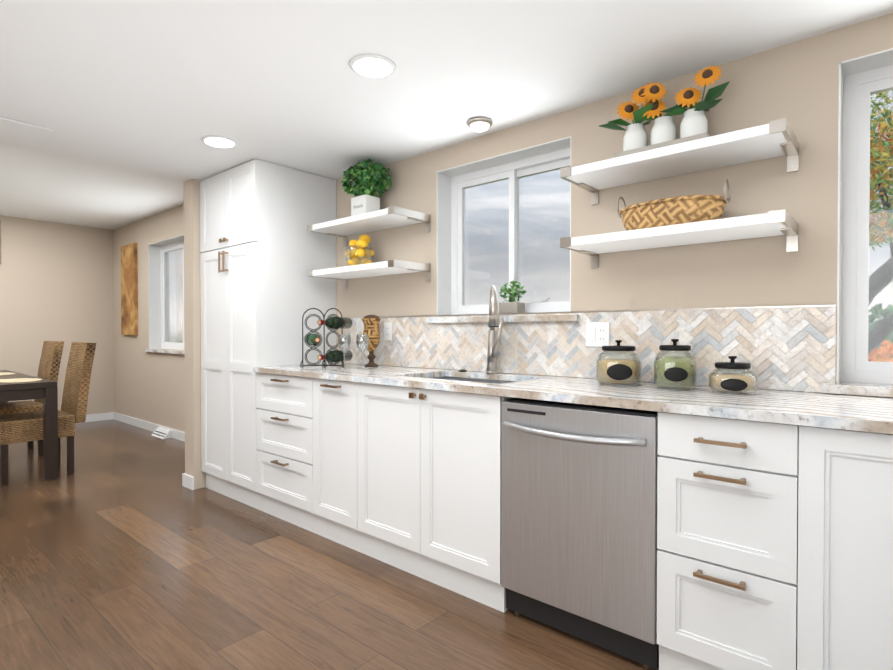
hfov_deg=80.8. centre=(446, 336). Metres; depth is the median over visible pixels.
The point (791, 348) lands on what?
backsplash
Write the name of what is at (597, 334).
electrical outlet
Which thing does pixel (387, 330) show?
electrical outlet
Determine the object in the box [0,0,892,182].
ceiling
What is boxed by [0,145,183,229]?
ceiling
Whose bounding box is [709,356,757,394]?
jar
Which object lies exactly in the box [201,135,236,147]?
recessed light
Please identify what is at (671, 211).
basket
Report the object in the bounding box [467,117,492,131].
ceiling light
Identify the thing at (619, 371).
jar
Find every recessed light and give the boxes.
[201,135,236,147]
[349,54,395,77]
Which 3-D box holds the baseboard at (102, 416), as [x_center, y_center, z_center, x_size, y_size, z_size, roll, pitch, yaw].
[-5.788,1.037,5.036,0.013,0.090,4.600,1,1,41]
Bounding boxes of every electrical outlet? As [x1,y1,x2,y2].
[384,322,391,339]
[586,322,609,346]
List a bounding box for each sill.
[143,349,183,353]
[427,315,579,322]
[822,381,892,396]
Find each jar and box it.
[596,340,641,385]
[654,339,696,389]
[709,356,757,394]
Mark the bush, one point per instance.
(878, 310)
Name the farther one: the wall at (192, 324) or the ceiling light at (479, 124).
the wall at (192, 324)
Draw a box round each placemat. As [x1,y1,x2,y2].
[0,372,15,374]
[0,378,41,382]
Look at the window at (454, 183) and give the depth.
3.07 m
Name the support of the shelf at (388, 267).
attached to the wall at (795, 85)
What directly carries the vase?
on the unit
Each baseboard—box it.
[83,412,112,422]
[113,412,184,441]
[182,473,193,486]
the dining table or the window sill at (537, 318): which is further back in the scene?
the dining table
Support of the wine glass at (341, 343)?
on the unit
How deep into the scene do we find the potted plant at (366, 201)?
3.27 m
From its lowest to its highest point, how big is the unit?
2.216 m
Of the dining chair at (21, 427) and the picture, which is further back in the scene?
the picture
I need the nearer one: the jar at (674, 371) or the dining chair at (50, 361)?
the jar at (674, 371)
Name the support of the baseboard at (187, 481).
attached to the wall at (192, 324)
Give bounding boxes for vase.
[361,315,380,366]
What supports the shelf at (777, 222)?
attached to the wall at (795, 85)
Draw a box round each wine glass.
[338,334,350,368]
[356,334,368,368]
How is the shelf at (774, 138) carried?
attached to the wall at (795, 85)
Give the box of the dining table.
[0,370,57,480]
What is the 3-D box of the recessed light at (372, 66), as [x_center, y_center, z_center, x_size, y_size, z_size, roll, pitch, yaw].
[-0.301,-1.101,2.146,0.190,0.011,0.190,1,1,41]
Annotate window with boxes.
[148,235,183,349]
[437,136,570,314]
[836,48,892,383]
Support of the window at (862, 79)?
in the wall at (795, 85)
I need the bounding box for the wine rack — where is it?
[300,308,352,367]
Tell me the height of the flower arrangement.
0.310 m
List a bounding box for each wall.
[0,215,113,414]
[113,13,892,431]
[184,179,205,489]
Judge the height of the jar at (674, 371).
0.194 m
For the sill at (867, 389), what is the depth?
1.84 m
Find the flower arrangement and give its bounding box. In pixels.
[599,65,729,157]
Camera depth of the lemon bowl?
3.32 m
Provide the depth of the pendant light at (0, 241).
4.40 m
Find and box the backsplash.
[344,305,835,391]
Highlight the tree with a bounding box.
[868,90,892,354]
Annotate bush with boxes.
[498,300,892,361]
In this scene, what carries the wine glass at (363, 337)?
on the unit
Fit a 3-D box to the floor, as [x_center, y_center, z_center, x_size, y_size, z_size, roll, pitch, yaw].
[-2.389,1.142,2.206,9.060,0.060,4.920,1,1,41]
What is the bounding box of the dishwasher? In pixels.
[501,398,658,669]
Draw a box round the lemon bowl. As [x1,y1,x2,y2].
[344,235,373,265]
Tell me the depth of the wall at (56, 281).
6.33 m
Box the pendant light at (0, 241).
[0,220,0,263]
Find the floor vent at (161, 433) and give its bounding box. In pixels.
[152,427,171,438]
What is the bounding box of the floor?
[0,419,658,669]
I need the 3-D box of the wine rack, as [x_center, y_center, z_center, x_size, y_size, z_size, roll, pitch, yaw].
[-0.768,0.005,3.320,0.334,0.368,0.330,1,1,41]
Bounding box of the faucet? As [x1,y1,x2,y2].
[486,285,503,373]
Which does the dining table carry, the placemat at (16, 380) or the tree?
the placemat at (16, 380)
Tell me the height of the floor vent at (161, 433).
0.075 m
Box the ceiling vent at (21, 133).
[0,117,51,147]
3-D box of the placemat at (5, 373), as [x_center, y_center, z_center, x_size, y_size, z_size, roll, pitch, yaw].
[-4.036,0.333,4.687,0.420,0.002,0.290,1,1,41]
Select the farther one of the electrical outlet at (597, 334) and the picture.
the picture
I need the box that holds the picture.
[121,243,137,334]
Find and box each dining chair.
[0,341,63,455]
[0,342,95,485]
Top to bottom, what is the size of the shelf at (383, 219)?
0.112 m
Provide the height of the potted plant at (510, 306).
0.196 m
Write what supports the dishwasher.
in the unit
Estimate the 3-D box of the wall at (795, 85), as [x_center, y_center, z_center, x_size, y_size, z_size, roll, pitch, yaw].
[-0.861,-0.167,3.978,9.060,2.520,0.220,1,1,41]
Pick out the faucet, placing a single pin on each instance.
(493, 318)
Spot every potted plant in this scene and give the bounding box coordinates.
[341,158,391,215]
[499,281,525,313]
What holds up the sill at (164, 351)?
attached to the wall at (795, 85)
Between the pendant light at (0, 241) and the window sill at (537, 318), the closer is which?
the window sill at (537, 318)
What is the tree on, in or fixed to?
on the ground
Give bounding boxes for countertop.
[253,363,892,433]
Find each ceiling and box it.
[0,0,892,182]
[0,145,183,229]
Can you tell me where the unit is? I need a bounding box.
[200,159,892,669]
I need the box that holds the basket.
[616,179,730,230]
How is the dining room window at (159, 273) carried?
in the wall at (795, 85)
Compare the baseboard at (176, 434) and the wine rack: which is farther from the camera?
the baseboard at (176, 434)
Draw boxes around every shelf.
[307,206,429,245]
[307,259,429,288]
[560,118,798,204]
[560,209,797,267]

